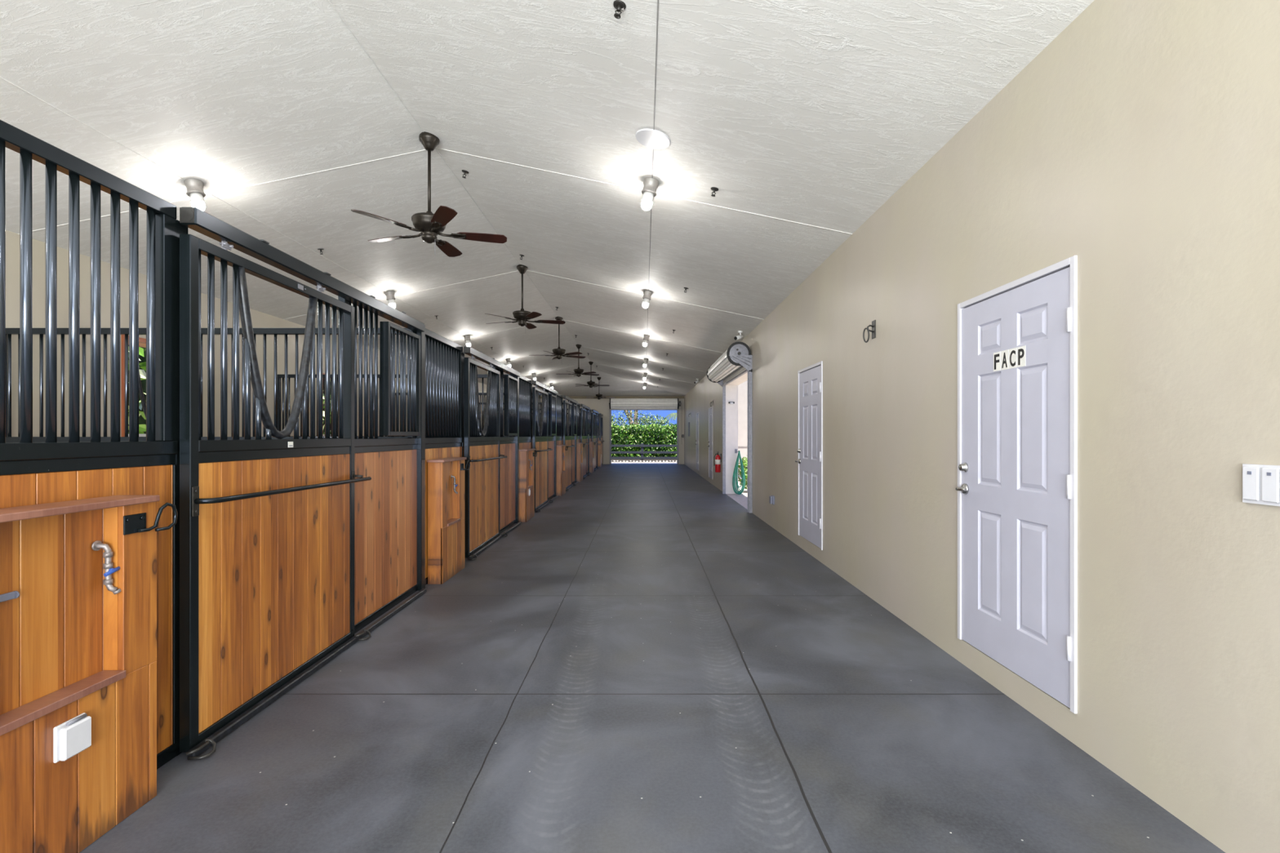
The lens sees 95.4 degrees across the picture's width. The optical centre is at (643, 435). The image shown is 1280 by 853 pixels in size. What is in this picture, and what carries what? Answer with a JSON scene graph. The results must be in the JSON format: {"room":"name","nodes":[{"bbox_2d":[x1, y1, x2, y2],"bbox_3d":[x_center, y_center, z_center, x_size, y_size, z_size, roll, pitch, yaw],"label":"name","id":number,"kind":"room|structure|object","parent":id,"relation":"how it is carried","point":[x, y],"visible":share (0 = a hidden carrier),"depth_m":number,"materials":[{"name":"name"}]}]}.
{"room":"farm building","nodes":[
{"label":"farm building","id":0,"kind":"room"},
{"bbox_2d":[5,230,487,436],"bbox_3d":[-6.000,-0.241,12.050,0.300,3.283,32.100,0,0,0],"label":"wall","id":1,"kind":"structure","parent":0,"point":[259,319],"depth_m":6.28,"materials":[{"name":"beige paint"}]},
{"bbox_2d":[121,334,146,436],"bbox_3d":[-5.975,-0.555,7.070,0.350,1.150,1.100,0,0,0],"label":"window","id":2,"kind":"structure","parent":1,"relation":"in","point":[142,342],"depth_m":6.54,"materials":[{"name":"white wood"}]},
{"bbox_2d":[322,373,324,435],"bbox_3d":[-5.975,-0.555,11.080,0.350,1.150,1.100,0,0,0],"label":"window","id":3,"kind":"structure","parent":1,"relation":"in","point":[323,379],"depth_m":10.58,"materials":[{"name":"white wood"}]},
{"bbox_2d":[0,0,1093,395],"bbox_3d":[-1.950,-2.361,12.050,7.800,0.957,32.100,0,0,0],"label":"ceiling","id":4,"kind":"structure","parent":0,"point":[815,113],"depth_m":4.48,"materials":[{"name":"white paint"}]},
{"bbox_2d":[183,177,205,210],"bbox_3d":[-4.009,-2.139,5.200,0.161,0.276,0.139,0,0,0],"label":"ceiling lamp","id":5,"kind":"object","parent":4,"relation":"attached to","point":[194,187],"visible":0.91,"depth_m":5.16,"materials":[{"name":"white glass"}]},
{"bbox_2d":[0,0,595,378],"bbox_3d":[-3.000,-2.476,10.100,2.105,0.449,28.200,0,0,0],"label":"trim","id":6,"kind":"structure","parent":4,"relation":"attached to","point":[327,0],"depth_m":4.90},
{"bbox_2d":[384,290,395,308],"bbox_3d":[-4.009,-2.139,9.210,0.161,0.276,0.139,0,0,0],"label":"ceiling lamp","id":7,"kind":"object","parent":4,"relation":"attached to","point":[389,295],"visible":0.93,"depth_m":9.16,"materials":[{"name":"white glass"}]},
{"bbox_2d":[351,131,506,257],"bbox_3d":[-1.877,-2.154,5.255,1.249,1.080,1.313,0,0,-16],"label":"ceiling fan","id":8,"kind":"object","parent":4,"relation":"hanging from","point":[430,224],"visible":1,"depth_m":5.21,"materials":[{"name":"brown wood"}]},
{"bbox_2d":[17,147,852,384],"bbox_3d":[-1.950,-2.289,11.462,7.800,0.821,20.062,0,0,0],"label":"trim","id":9,"kind":"structure","parent":4,"relation":"attached to","point":[436,148],"depth_m":5.45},
{"bbox_2d":[463,334,471,346],"bbox_3d":[-4.009,-2.139,13.220,0.161,0.276,0.139,0,0,0],"label":"ceiling lamp","id":10,"kind":"object","parent":4,"relation":"attached to","point":[467,338],"visible":0.89,"depth_m":13.18,"materials":[{"name":"white glass"}]},
{"bbox_2d":[484,264,565,328],"bbox_3d":[-1.876,-2.154,9.263,1.249,1.080,1.313,0,0,-14],"label":"ceiling fan","id":11,"kind":"object","parent":4,"relation":"hanging from","point":[521,316],"visible":1,"depth_m":9.20,"materials":[{"name":"brown wood"}]},
{"bbox_2d":[528,316,585,359],"bbox_3d":[-1.885,-2.154,13.293,1.249,1.080,1.313,0,0,-36],"label":"ceiling fan","id":12,"kind":"object","parent":4,"relation":"hanging from","point":[558,352],"visible":0.94,"depth_m":13.20,"materials":[{"name":"brown wood"}]},
{"bbox_2d":[568,344,599,381],"bbox_3d":[-1.883,-2.154,17.300,1.249,1.080,1.313,0,0,-33],"label":"ceiling fan","id":13,"kind":"object","parent":4,"relation":"hanging from","point":[578,371],"visible":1,"depth_m":17.22,"materials":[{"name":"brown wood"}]},
{"bbox_2d":[575,361,609,387],"bbox_3d":[-1.875,-2.154,21.286,1.249,1.080,1.313,0,0,-6],"label":"ceiling fan","id":14,"kind":"object","parent":4,"relation":"hanging from","point":[590,383],"visible":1,"depth_m":21.22,"materials":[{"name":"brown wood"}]},
{"bbox_2d":[586,377,614,399],"bbox_3d":[-1.875,-1.961,25.158,1.249,1.080,1.313,0,0,-8],"label":"ceiling fan","id":15,"kind":"object","parent":4,"relation":"hanging from","point":[599,396],"visible":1,"depth_m":25.10,"materials":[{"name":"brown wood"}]},
{"bbox_2d":[613,0,626,18],"bbox_3d":[-0.129,-2.285,3.130,0.070,0.073,0.071,0,0,0],"label":"sprinkler head","id":16,"kind":"object","parent":4,"relation":"attached to","point":[619,5],"visible":1,"depth_m":3.12},
{"bbox_2d":[642,334,649,346],"bbox_3d":[0.057,-2.150,13.220,0.161,0.276,0.139,0,0,0],"label":"ceiling lamp","id":17,"kind":"object","parent":4,"relation":"attached to","point":[646,339],"visible":1,"depth_m":13.18,"materials":[{"name":"white glass"}]},
{"bbox_2d":[642,289,652,307],"bbox_3d":[0.057,-2.150,9.210,0.161,0.276,0.139,0,0,0],"label":"ceiling lamp","id":18,"kind":"object","parent":4,"relation":"attached to","point":[647,294],"visible":1,"depth_m":9.16,"materials":[{"name":"white glass"}]},
{"bbox_2d":[640,177,658,210],"bbox_3d":[0.057,-2.150,5.200,0.161,0.276,0.139,0,0,0],"label":"ceiling lamp","id":19,"kind":"object","parent":4,"relation":"attached to","point":[651,184],"visible":1,"depth_m":5.16,"materials":[{"name":"white glass"}]},
{"bbox_2d":[645,0,658,368],"bbox_3d":[0.075,-2.274,10.100,0.008,0.014,28.200,0,0,0],"label":"trim","id":20,"kind":"structure","parent":4,"relation":"attached to","point":[657,0],"depth_m":3.90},
{"bbox_2d":[635,128,671,149],"bbox_3d":[0.071,-2.269,4.460,0.271,0.068,0.275,0,0,-4],"label":"ceiling lamp","id":21,"kind":"object","parent":4,"relation":"attached to","point":[650,138],"depth_m":4.44,"materials":[{"name":"white plastic"}]},
{"bbox_2d":[711,186,718,196],"bbox_3d":[0.621,-2.130,5.100,0.070,0.073,0.071,0,0,0],"label":"sprinkler head","id":22,"kind":"object","parent":4,"relation":"attached to","point":[713,188],"visible":1,"depth_m":5.09},
{"bbox_2d":[733,330,743,340],"bbox_3d":[1.752,-1.839,10.726,0.212,0.189,0.090,0,0,-40],"label":"security camera","id":23,"kind":"object","parent":4,"relation":"attached to","point":[740,336],"visible":0.99,"depth_m":10.71,"materials":[{"name":"white paint"}]},
{"bbox_2d":[538,398,684,464],"bbox_3d":[-1.950,-0.241,28.250,7.800,3.283,0.300,0,0,0],"label":"wall","id":24,"kind":"structure","parent":0,"point":[602,406],"depth_m":28.10,"materials":[{"name":"beige paint"}]},
{"bbox_2d":[538,395,684,398],"bbox_3d":[-1.950,-1.822,28.055,7.800,0.118,0.090,0,0,0],"label":"trim","id":25,"kind":"structure","parent":24,"relation":"attached to","point":[571,397],"depth_m":28.01,"materials":[{"name":"brown paint"}]},
{"bbox_2d":[608,398,681,464],"bbox_3d":[0.080,-0.185,27.865,3.490,3.169,0.519,0,0,0],"label":"roller door","id":26,"kind":"structure","parent":24,"relation":"in","point":[615,404],"depth_m":27.71,"materials":[{"name":"white metal"}]},
{"bbox_2d":[610,398,677,408],"bbox_3d":[0.015,-1.510,27.865,3.230,0.490,0.490,0,0,0],"label":"curtain","id":27,"kind":"object","parent":26,"relation":"hanging from","point":[615,403],"depth_m":27.66,"materials":[{"name":"white metal"}]},
{"bbox_3d":[-1.994,-0.961,27.352,0.071,0.078,1.495,0,0,0],"label":"door track","id":28,"kind":"object","parent":24,"relation":"attached to","visible":0},
{"bbox_2d":[599,415,604,464],"bbox_3d":[-1.951,0.229,27.353,0.138,2.302,1.527,0,0,0],"label":"door","id":29,"kind":"structure","parent":28,"relation":"hanging from","point":[601,418],"depth_m":27.54,"materials":[{"name":"black paint"}]},
{"bbox_2d":[80,464,1225,852],"bbox_3d":[-1.950,1.500,12.050,7.800,0.200,32.100,0,0,0],"label":"floor","id":30,"kind":"structure","parent":0,"point":[643,663],"depth_m":2.73,"materials":[{"name":"grey concrete"}]},
{"bbox_2d":[0,495,159,852],"bbox_3d":[-1.948,0.816,1.881,0.161,1.169,0.762,0,0,0],"label":"wood panel wall","id":31,"kind":"structure","parent":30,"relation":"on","point":[70,646],"depth_m":1.98,"materials":[{"name":"brown wood"}]},
{"bbox_2d":[0,591,19,602],"bbox_3d":[-1.949,0.495,1.716,0.025,0.024,0.178,0,0,2],"label":"lever","id":32,"kind":"object","parent":31,"relation":"attached to","point":[15,594],"visible":1,"depth_m":1.78,"materials":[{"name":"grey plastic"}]},
{"bbox_2d":[53,712,91,763],"bbox_3d":[-1.873,0.991,1.913,0.034,0.118,0.105,0,0,0],"label":"outlet cover","id":33,"kind":"object","parent":31,"relation":"attached to","point":[73,736],"visible":1,"depth_m":1.89,"materials":[{"name":"white plastic"}]},
{"bbox_2d":[0,495,159,523],"bbox_3d":[-1.948,0.243,1.875,0.161,0.024,0.750,0,0,0],"label":"shelf","id":34,"kind":"object","parent":31,"relation":"attached to","point":[13,514],"depth_m":1.95,"materials":[{"name":"brown wood"}]},
{"bbox_2d":[91,540,121,595],"bbox_3d":[-1.926,0.477,2.092,0.063,0.199,0.067,0,0,0],"label":"water tap","id":35,"kind":"object","parent":31,"relation":"attached to","point":[96,545],"visible":1,"depth_m":2.09,"materials":[{"name":"silver metal"}]},
{"bbox_2d":[123,502,177,535],"bbox_3d":[-1.873,0.316,2.214,0.030,0.109,0.206,0,0,13],"label":"latch","id":36,"kind":"object","parent":31,"relation":"attached to","point":[133,523],"depth_m":2.19,"materials":[{"name":"black paint"}]},
{"bbox_2d":[0,119,188,769],"bbox_3d":[-2.058,0.200,1.966,0.054,2.400,1.272,0,0,0],"label":"grille panel","id":37,"kind":"object","parent":30,"relation":"on","point":[51,471],"visible":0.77,"depth_m":2.22,"materials":[{"name":"black paint"}]},
{"bbox_2d":[5,328,411,443],"bbox_3d":[-3.970,0.215,5.285,3.750,2.370,0.050,0,0,0],"label":"wall","id":38,"kind":"structure","parent":30,"relation":"on","point":[9,331],"depth_m":5.27,"materials":[{"name":"black paint"}]},
{"bbox_2d":[179,234,371,752],"bbox_3d":[-1.951,0.229,3.293,0.138,2.302,1.527,0,0,0],"label":"door","id":39,"kind":"structure","parent":30,"relation":"on","point":[267,525],"depth_m":2.92,"materials":[{"name":"black paint"}]},
{"bbox_2d":[186,588,426,759],"bbox_3d":[-1.920,1.365,3.823,0.094,0.058,2.715,0,0,0],"label":"rail","id":40,"kind":"object","parent":30,"relation":"on","point":[193,753],"visible":1,"depth_m":3.13,"materials":[{"name":"black metal"}]},
{"bbox_2d":[337,296,420,633],"bbox_3d":[-2.035,0.200,4.605,0.100,2.400,1.270,0,0,0],"label":"panel","id":41,"kind":"object","parent":30,"relation":"on","point":[385,505],"visible":0.77,"depth_m":4.53,"materials":[{"name":"black paint"}]},
{"bbox_2d":[179,207,424,332],"bbox_3d":[-1.994,-0.965,3.872,0.071,0.085,2.666,0,0,0],"label":"door track","id":42,"kind":"object","parent":41,"relation":"attached to","point":[195,219],"visible":1,"depth_m":3.17,"materials":[{"name":"black metal"}]},
{"bbox_2d":[277,374,512,436],"bbox_3d":[-3.970,0.215,9.295,3.750,2.370,0.050,0,0,0],"label":"wall","id":43,"kind":"structure","parent":30,"relation":"on","point":[279,376],"depth_m":9.28,"materials":[{"name":"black paint"}]},
{"bbox_2d":[411,324,425,591],"bbox_3d":[-2.045,0.195,5.285,0.090,2.410,0.090,0,0,0],"label":"post","id":44,"kind":"object","parent":30,"relation":"on","point":[421,439],"visible":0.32,"depth_m":5.24,"materials":[{"name":"black metal"}]},
{"bbox_2d":[425,328,464,585],"bbox_3d":[-2.058,0.200,5.976,0.054,2.400,1.272,0,0,0],"label":"grille panel","id":45,"kind":"object","parent":30,"relation":"on","point":[444,357],"visible":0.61,"depth_m":5.94,"materials":[{"name":"black paint"}]},
{"bbox_2d":[426,457,466,584],"bbox_3d":[-1.948,0.816,5.795,0.161,1.169,0.710,0,0,0],"label":"wood panel","id":46,"kind":"object","parent":30,"relation":"on","point":[446,508],"visible":0.98,"depth_m":5.54,"materials":[{"name":"brown wood"}]},
{"bbox_2d":[426,457,466,462],"bbox_3d":[-1.948,0.243,5.789,0.161,0.024,0.698,0,0,0],"label":"shelf","id":47,"kind":"object","parent":46,"relation":"attached to","point":[450,460],"depth_m":5.68,"materials":[{"name":"brown wood"}]},
{"bbox_2d":[450,475,457,493],"bbox_3d":[-1.926,0.502,5.930,0.063,0.199,0.067,0,0,0],"label":"water tap","id":48,"kind":"object","parent":46,"relation":"attached to","point":[451,476],"visible":1,"depth_m":5.92,"materials":[{"name":"silver metal"}]},
{"bbox_2d":[460,459,470,470],"bbox_3d":[-1.873,0.316,6.102,0.030,0.109,0.206,0,0,13],"label":"latch","id":49,"kind":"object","parent":46,"relation":"attached to","point":[461,464],"depth_m":6.11,"materials":[{"name":"black paint"}]},
{"bbox_2d":[395,392,551,436],"bbox_3d":[-3.970,0.215,13.305,3.750,2.370,0.050,0,0,0],"label":"wall","id":50,"kind":"structure","parent":30,"relation":"on","point":[479,393],"depth_m":13.29,"materials":[{"name":"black paint"}]},
{"bbox_2d":[463,355,506,558],"bbox_3d":[-1.951,0.229,7.303,0.138,2.302,1.527,0,0,0],"label":"door","id":51,"kind":"structure","parent":30,"relation":"on","point":[482,478],"depth_m":7.05,"materials":[{"name":"black paint"}]},
{"bbox_2d":[467,521,521,559],"bbox_3d":[-1.920,1.365,7.833,0.094,0.058,2.715,0,0,0],"label":"rail","id":52,"kind":"object","parent":30,"relation":"on","point":[471,557],"visible":1,"depth_m":7.44,"materials":[{"name":"black metal"}]},
{"bbox_2d":[491,366,517,533],"bbox_3d":[-2.035,0.200,8.615,0.100,2.400,1.270,0,0,0],"label":"panel","id":53,"kind":"object","parent":30,"relation":"on","point":[508,384],"visible":0.67,"depth_m":8.67,"materials":[{"name":"black paint"}]},
{"bbox_2d":[463,346,519,377],"bbox_3d":[-1.994,-0.965,7.882,0.071,0.085,2.666,0,0,0],"label":"door track","id":54,"kind":"object","parent":53,"relation":"attached to","point":[468,350],"visible":1,"depth_m":7.42,"materials":[{"name":"black metal"}]},
{"bbox_2d":[515,377,519,523],"bbox_3d":[-2.045,0.195,9.295,0.090,2.410,0.090,0,0,0],"label":"post","id":55,"kind":"object","parent":30,"relation":"on","point":[517,442],"visible":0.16,"depth_m":9.25,"materials":[{"name":"black metal"}]},
{"bbox_2d":[519,374,532,449],"bbox_3d":[-2.058,0.200,9.986,0.054,2.400,1.272,0,0,0],"label":"grille panel","id":56,"kind":"object","parent":30,"relation":"on","point":[525,384],"visible":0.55,"depth_m":10.11,"materials":[{"name":"black paint"}]},
{"bbox_2d":[479,402,573,444],"bbox_3d":[-3.970,0.215,17.315,3.750,2.370,0.050,0,0,0],"label":"wall","id":57,"kind":"structure","parent":30,"relation":"on","point":[479,402],"depth_m":17.31,"materials":[{"name":"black paint"}]},
{"bbox_2d":[519,448,535,522],"bbox_3d":[-1.948,0.816,9.705,0.161,1.169,0.710,0,0,0],"label":"box","id":58,"kind":"object","parent":30,"relation":"on","point":[526,476],"visible":0.97,"depth_m":9.42,"materials":[{"name":"brown wood"}]},
{"bbox_2d":[532,385,552,511],"bbox_3d":[-1.951,0.229,11.313,0.138,2.302,1.527,0,0,0],"label":"door","id":59,"kind":"structure","parent":30,"relation":"on","point":[540,443],"depth_m":11.14,"materials":[{"name":"black paint"}]},
{"bbox_2d":[534,495,558,512],"bbox_3d":[-1.920,1.365,11.843,0.094,0.058,2.715,0,0,0],"label":"rail","id":60,"kind":"object","parent":30,"relation":"on","point":[556,496],"visible":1,"depth_m":11.50,"materials":[{"name":"black metal"}]},
{"bbox_2d":[544,390,555,501],"bbox_3d":[-2.035,0.200,12.625,0.100,2.400,1.270,0,0,0],"label":"panel","id":61,"kind":"object","parent":30,"relation":"on","point":[551,397],"visible":0.65,"depth_m":12.75,"materials":[{"name":"black paint"}]},
{"bbox_2d":[532,380,557,394],"bbox_3d":[-1.994,-0.965,11.892,0.071,0.085,2.666,0,0,0],"label":"door track","id":62,"kind":"object","parent":61,"relation":"attached to","point":[538,384],"visible":0.99,"depth_m":11.53,"materials":[{"name":"black metal"}]},
{"bbox_2d":[551,394,556,496],"bbox_3d":[-2.045,0.195,13.305,0.090,2.410,0.090,0,0,0],"label":"post","id":63,"kind":"object","parent":30,"relation":"on","point":[554,436],"visible":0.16,"depth_m":13.26,"materials":[{"name":"black metal"}]},
{"bbox_2d":[556,393,562,444],"bbox_3d":[-2.058,0.200,13.996,0.054,2.400,1.272,0,0,0],"label":"grille panel","id":64,"kind":"object","parent":30,"relation":"on","point":[559,397],"visible":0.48,"depth_m":14.20,"materials":[{"name":"black paint"}]},
{"bbox_2d":[556,444,566,496],"bbox_3d":[-1.948,0.816,13.755,0.161,1.169,0.730,0,0,0],"label":"box","id":65,"kind":"object","parent":30,"relation":"on","point":[561,463],"visible":0.98,"depth_m":13.42,"materials":[{"name":"brown wood"}]},
{"bbox_2d":[563,399,575,488],"bbox_3d":[-1.951,0.229,15.323,0.138,2.302,1.527,0,0,0],"label":"door","id":66,"kind":"structure","parent":30,"relation":"on","point":[567,426],"depth_m":15.31,"materials":[{"name":"black paint"}]},
{"bbox_2d":[568,400,576,484],"bbox_3d":[-2.035,0.200,16.635,0.100,2.400,1.270,0,0,0],"label":"panel","id":67,"kind":"object","parent":30,"relation":"on","point":[574,406],"visible":0.5,"depth_m":16.90,"materials":[{"name":"black paint"}]},
{"bbox_2d":[562,395,577,404],"bbox_3d":[-1.994,-0.965,15.902,0.071,0.085,2.666,0,0,0],"label":"door track","id":68,"kind":"object","parent":67,"relation":"attached to","point":[564,397],"visible":0.99,"depth_m":15.49,"materials":[{"name":"black metal"}]},
{"bbox_2d":[573,403,576,482],"bbox_3d":[-2.045,0.195,17.315,0.090,2.410,0.090,0,0,0],"label":"post","id":69,"kind":"object","parent":30,"relation":"on","point":[573,403],"visible":0.22,"depth_m":17.27,"materials":[{"name":"black metal"}]},
{"bbox_2d":[576,403,580,443],"bbox_3d":[-2.058,0.200,18.006,0.054,2.400,1.272,0,0,0],"label":"grille panel","id":70,"kind":"object","parent":30,"relation":"on","point":[578,406],"visible":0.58,"depth_m":18.22,"materials":[{"name":"black paint"}]},
{"bbox_2d":[576,442,583,481],"bbox_3d":[-1.948,0.816,17.765,0.161,1.169,0.730,0,0,0],"label":"box","id":71,"kind":"object","parent":30,"relation":"on","point":[579,445],"visible":1,"depth_m":17.43,"materials":[{"name":"brown wood"}]},
{"bbox_2d":[580,407,589,477],"bbox_3d":[-1.951,0.229,19.333,0.138,2.302,1.527,0,0,0],"label":"door","id":72,"kind":"structure","parent":30,"relation":"on","point":[583,418],"depth_m":19.28,"materials":[{"name":"black paint"}]},
{"bbox_2d":[582,407,589,474],"bbox_3d":[-2.035,0.200,20.645,0.100,2.400,1.270,0,0,0],"label":"panel","id":73,"kind":"object","parent":30,"relation":"on","point":[587,411],"visible":0.47,"depth_m":20.75,"materials":[{"name":"black paint"}]},
{"bbox_2d":[587,409,589,473],"bbox_3d":[-2.045,0.195,21.325,0.090,2.410,0.090,0,0,0],"label":"post","id":74,"kind":"object","parent":30,"relation":"on","point":[588,410],"visible":0.28,"depth_m":21.28,"materials":[{"name":"black paint"}]},
{"bbox_2d":[589,408,591,441],"bbox_3d":[-2.058,0.200,22.016,0.054,2.400,1.272,0,0,0],"label":"grille panel","id":75,"kind":"object","parent":30,"relation":"on","point":[590,411],"visible":0.33,"depth_m":22.40,"materials":[{"name":"black paint"}]},
{"bbox_2d":[589,441,594,473],"bbox_3d":[-1.948,0.816,21.775,0.161,1.169,0.730,0,0,0],"label":"box","id":76,"kind":"object","parent":30,"relation":"on","point":[591,443],"visible":1,"depth_m":21.44,"materials":[{"name":"brown wood"}]},
{"bbox_2d":[593,412,598,467],"bbox_3d":[-2.035,0.200,24.655,0.100,2.400,1.270,0,0,0],"label":"panel","id":77,"kind":"object","parent":30,"relation":"on","point":[597,415],"visible":0.45,"depth_m":24.94,"materials":[{"name":"black paint"}]},
{"bbox_3d":[-1.994,-0.965,23.922,0.071,0.085,2.666,0,0,0],"label":"door track","id":78,"kind":"object","parent":77,"relation":"attached to","visible":0},
{"bbox_2d":[591,411,597,469],"bbox_3d":[-1.951,0.229,23.343,0.138,2.302,1.527,0,0,0],"label":"door","id":79,"kind":"structure","parent":78,"relation":"hanging from","point":[593,423],"depth_m":23.45,"materials":[{"name":"black paint"}]},
{"bbox_2d":[597,440,602,466],"bbox_3d":[-1.948,0.816,25.785,0.161,1.169,0.730,0,0,0],"label":"box","id":80,"kind":"object","parent":30,"relation":"on","point":[599,442],"visible":0.99,"depth_m":25.45,"materials":[{"name":"brown wood"}]},
{"bbox_2d":[737,380,747,483],"bbox_3d":[4.625,-1.000,17.142,4.750,5.200,0.315,0,0,0],"label":"wall","id":81,"kind":"structure","parent":0,"point":[742,388],"depth_m":17.00,"materials":[{"name":"white paint"}]},
{"bbox_2d":[684,0,1279,852],"bbox_3d":[2.100,-0.241,12.050,0.300,3.283,32.100,0,0,0],"label":"wall","id":82,"kind":"structure","parent":0,"point":[1141,144],"depth_m":2.40,"materials":[{"name":"beige paint"}]},
{"bbox_2d":[695,412,698,470],"bbox_3d":[1.975,0.223,21.110,0.190,2.065,0.980,0,0,0],"label":"door","id":83,"kind":"structure","parent":82,"relation":"in","point":[697,414],"depth_m":21.11,"materials":[{"name":"white paint"}]},
{"bbox_2d":[706,406,712,479],"bbox_3d":[1.975,0.223,16.940,0.190,2.065,0.980,0,0,0],"label":"door","id":84,"kind":"structure","parent":82,"relation":"in","point":[710,409],"depth_m":16.98,"materials":[{"name":"white paint"}]},
{"bbox_2d":[713,451,721,472],"bbox_3d":[1.857,0.671,14.619,0.186,0.517,0.138,0,0,0],"label":"fire extinguisher","id":85,"kind":"object","parent":82,"relation":"attached to","point":[717,459],"visible":1,"depth_m":14.57,"materials":[{"name":"red metal"}]},
{"bbox_2d":[706,341,752,513],"bbox_3d":[1.723,-0.144,12.200,0.451,3.086,3.510,0,0,0],"label":"roller door","id":86,"kind":"structure","parent":82,"relation":"in","point":[736,361],"depth_m":10.53,"materials":[{"name":"white metal"}]},
{"bbox_2d":[706,348,741,382],"bbox_3d":[1.715,-1.470,12.200,0.410,0.410,3.380,0,0,0],"label":"curtain","id":87,"kind":"object","parent":86,"relation":"hanging from","point":[725,368],"depth_m":11.77,"materials":[{"name":"white metal"}]},
{"bbox_2d":[725,372,747,493],"bbox_3d":[2.101,0.100,12.200,0.300,2.600,3.400,0,0,0],"label":"trim","id":88,"kind":"structure","parent":82,"relation":"attached to","point":[731,388],"depth_m":13.89,"materials":[{"name":"white paint"}]},
{"bbox_2d":[768,495,774,504],"bbox_3d":[1.919,0.970,8.730,0.062,0.130,0.120,0,0,0],"label":"outlet box","id":89,"kind":"object","parent":82,"relation":"attached to","point":[771,498],"visible":1,"depth_m":8.68,"materials":[{"name":"grey plastic"}]},
{"bbox_2d":[795,360,822,550],"bbox_3d":[1.975,0.223,6.840,0.190,2.065,0.980,0,0,0],"label":"door","id":90,"kind":"structure","parent":82,"relation":"in","point":[810,379],"depth_m":6.82,"materials":[{"name":"white paint"}]},
{"bbox_2d":[862,320,875,342],"bbox_3d":[1.902,-0.876,4.930,0.096,0.188,0.070,0,0,0],"label":"ring","id":91,"kind":"object","parent":82,"relation":"attached to","point":[873,322],"visible":1,"depth_m":4.92,"materials":[{"name":"metal"}]},
{"bbox_2d":[955,255,1077,714],"bbox_3d":[1.975,0.223,3.110,0.190,2.065,0.980,0,0,0],"label":"door","id":92,"kind":"structure","parent":82,"relation":"in","point":[1016,488],"depth_m":3.00,"materials":[{"name":"white paint"}]},
{"bbox_2d":[993,345,1025,371],"bbox_3d":[1.948,-0.406,3.107,0.005,0.104,0.271,0,0,0],"label":"sign","id":93,"kind":"object","parent":92,"relation":"attached to","point":[1014,357],"depth_m":3.10,"materials":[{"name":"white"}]},
{"bbox_2d":[1242,463,1279,506],"bbox_3d":[1.939,0.154,1.820,0.022,0.124,0.108,0,0,0],"label":"switch plate","id":94,"kind":"object","parent":82,"relation":"attached to","point":[1260,482],"visible":1,"depth_m":1.82,"materials":[{"name":"white plastic"}]},
{"bbox_3d":[2.213,0.380,13.839,0.086,0.100,0.105,0,0,0],"label":"hook","id":95,"kind":"object","parent":82,"relation":"attached to","visible":0},
{"bbox_2d":[732,450,745,494],"bbox_3d":[2.243,0.881,13.725,0.298,1.036,0.154,0,0,0],"label":"garden hose","id":96,"kind":"object","parent":95,"relation":"hanging from","point":[735,468],"visible":1,"depth_m":13.70,"materials":[{"name":"green rubber"}]},
{"label":"outside","id":97,"kind":"structure","parent":0,"visible":0},
{"bbox_3d":[10.000,1.678,40.000,100.000,0.145,140.000,0,0,0],"label":"ground","id":98,"kind":"structure","parent":97,"visible":0},
{"bbox_2d":[611,458,676,462],"bbox_3d":[0.000,1.505,45.100,28.000,0.190,29.800,0,0,0],"label":"mulch bed","id":99,"kind":"object","parent":98,"relation":"on","point":[612,460],"depth_m":33.16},
{"bbox_2d":[128,344,324,434],"bbox_3d":[-9.487,-1.097,24.264,1.965,4.995,35.751,0,0,0],"label":"hedge","id":100,"kind":"object","parent":99,"relation":"on","point":[142,351],"visible":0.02,"depth_m":10.78,"materials":[{"name":"green plant"}]},
{"bbox_2d":[611,410,652,430],"bbox_3d":[-1.588,-1.291,41.122,5.631,5.407,2.535,0,0,-16],"label":"tree","id":101,"kind":"object","parent":99,"relation":"on","point":[628,415],"visible":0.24,"depth_m":40.69,"materials":[{"name":"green plant"}]},
{"bbox_2d":[611,423,676,457],"bbox_3d":[-0.008,0.304,34.613,9.179,2.112,1.598,0,0,0],"label":"hedge","id":102,"kind":"object","parent":99,"relation":"on","point":[660,434],"visible":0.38,"depth_m":34.18,"materials":[{"name":"green plant"}]},
{"bbox_2d":[611,443,676,459],"bbox_3d":[0.000,0.925,33.345,9.600,0.950,0.150,0,0,0],"label":"fence","id":103,"kind":"object","parent":99,"relation":"on","point":[642,452],"visible":0.33,"depth_m":33.27,"materials":[{"name":"black wood"}]},
{"bbox_2d":[637,413,673,430],"bbox_3d":[1.753,-0.062,42.010,5.341,2.924,1.842,0,0,0],"label":"tree","id":104,"kind":"object","parent":99,"relation":"on","point":[662,421],"visible":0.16,"depth_m":41.79,"materials":[{"name":"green plant"}]},
{"bbox_2d":[663,413,676,421],"bbox_3d":[3.057,-0.298,52.001,2.719,3.404,2.731,0,0,0],"label":"palm tree","id":105,"kind":"object","parent":99,"relation":"on","point":[672,415],"visible":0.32,"depth_m":51.31,"materials":[{"name":"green plant"}]},
{"bbox_2d":[611,462,676,464],"bbox_3d":[0.000,1.502,29.150,12.000,0.197,2.100,0,0,0],"label":"threshold","id":106,"kind":"object","parent":98,"relation":"on","point":[612,463],"visible":0.14,"depth_m":29.15,"materials":[{"name":"grey concrete"}]},
{"bbox_2d":[725,483,747,509],"bbox_3d":[4.475,1.501,13.000,5.050,0.198,10.000,0,0,0],"label":"concrete apron","id":107,"kind":"object","parent":98,"relation":"on","point":[742,499],"visible":0.14,"depth_m":13.10,"materials":[{"name":"grey concrete"}]},
{"bbox_2d":[737,455,747,491],"bbox_3d":[2.605,0.934,14.300,0.655,0.932,0.695,0,0,0],"label":"bush","id":108,"kind":"object","parent":107,"relation":"on","point":[744,460],"visible":0.15,"depth_m":14.25,"materials":[{"name":"green plant"}]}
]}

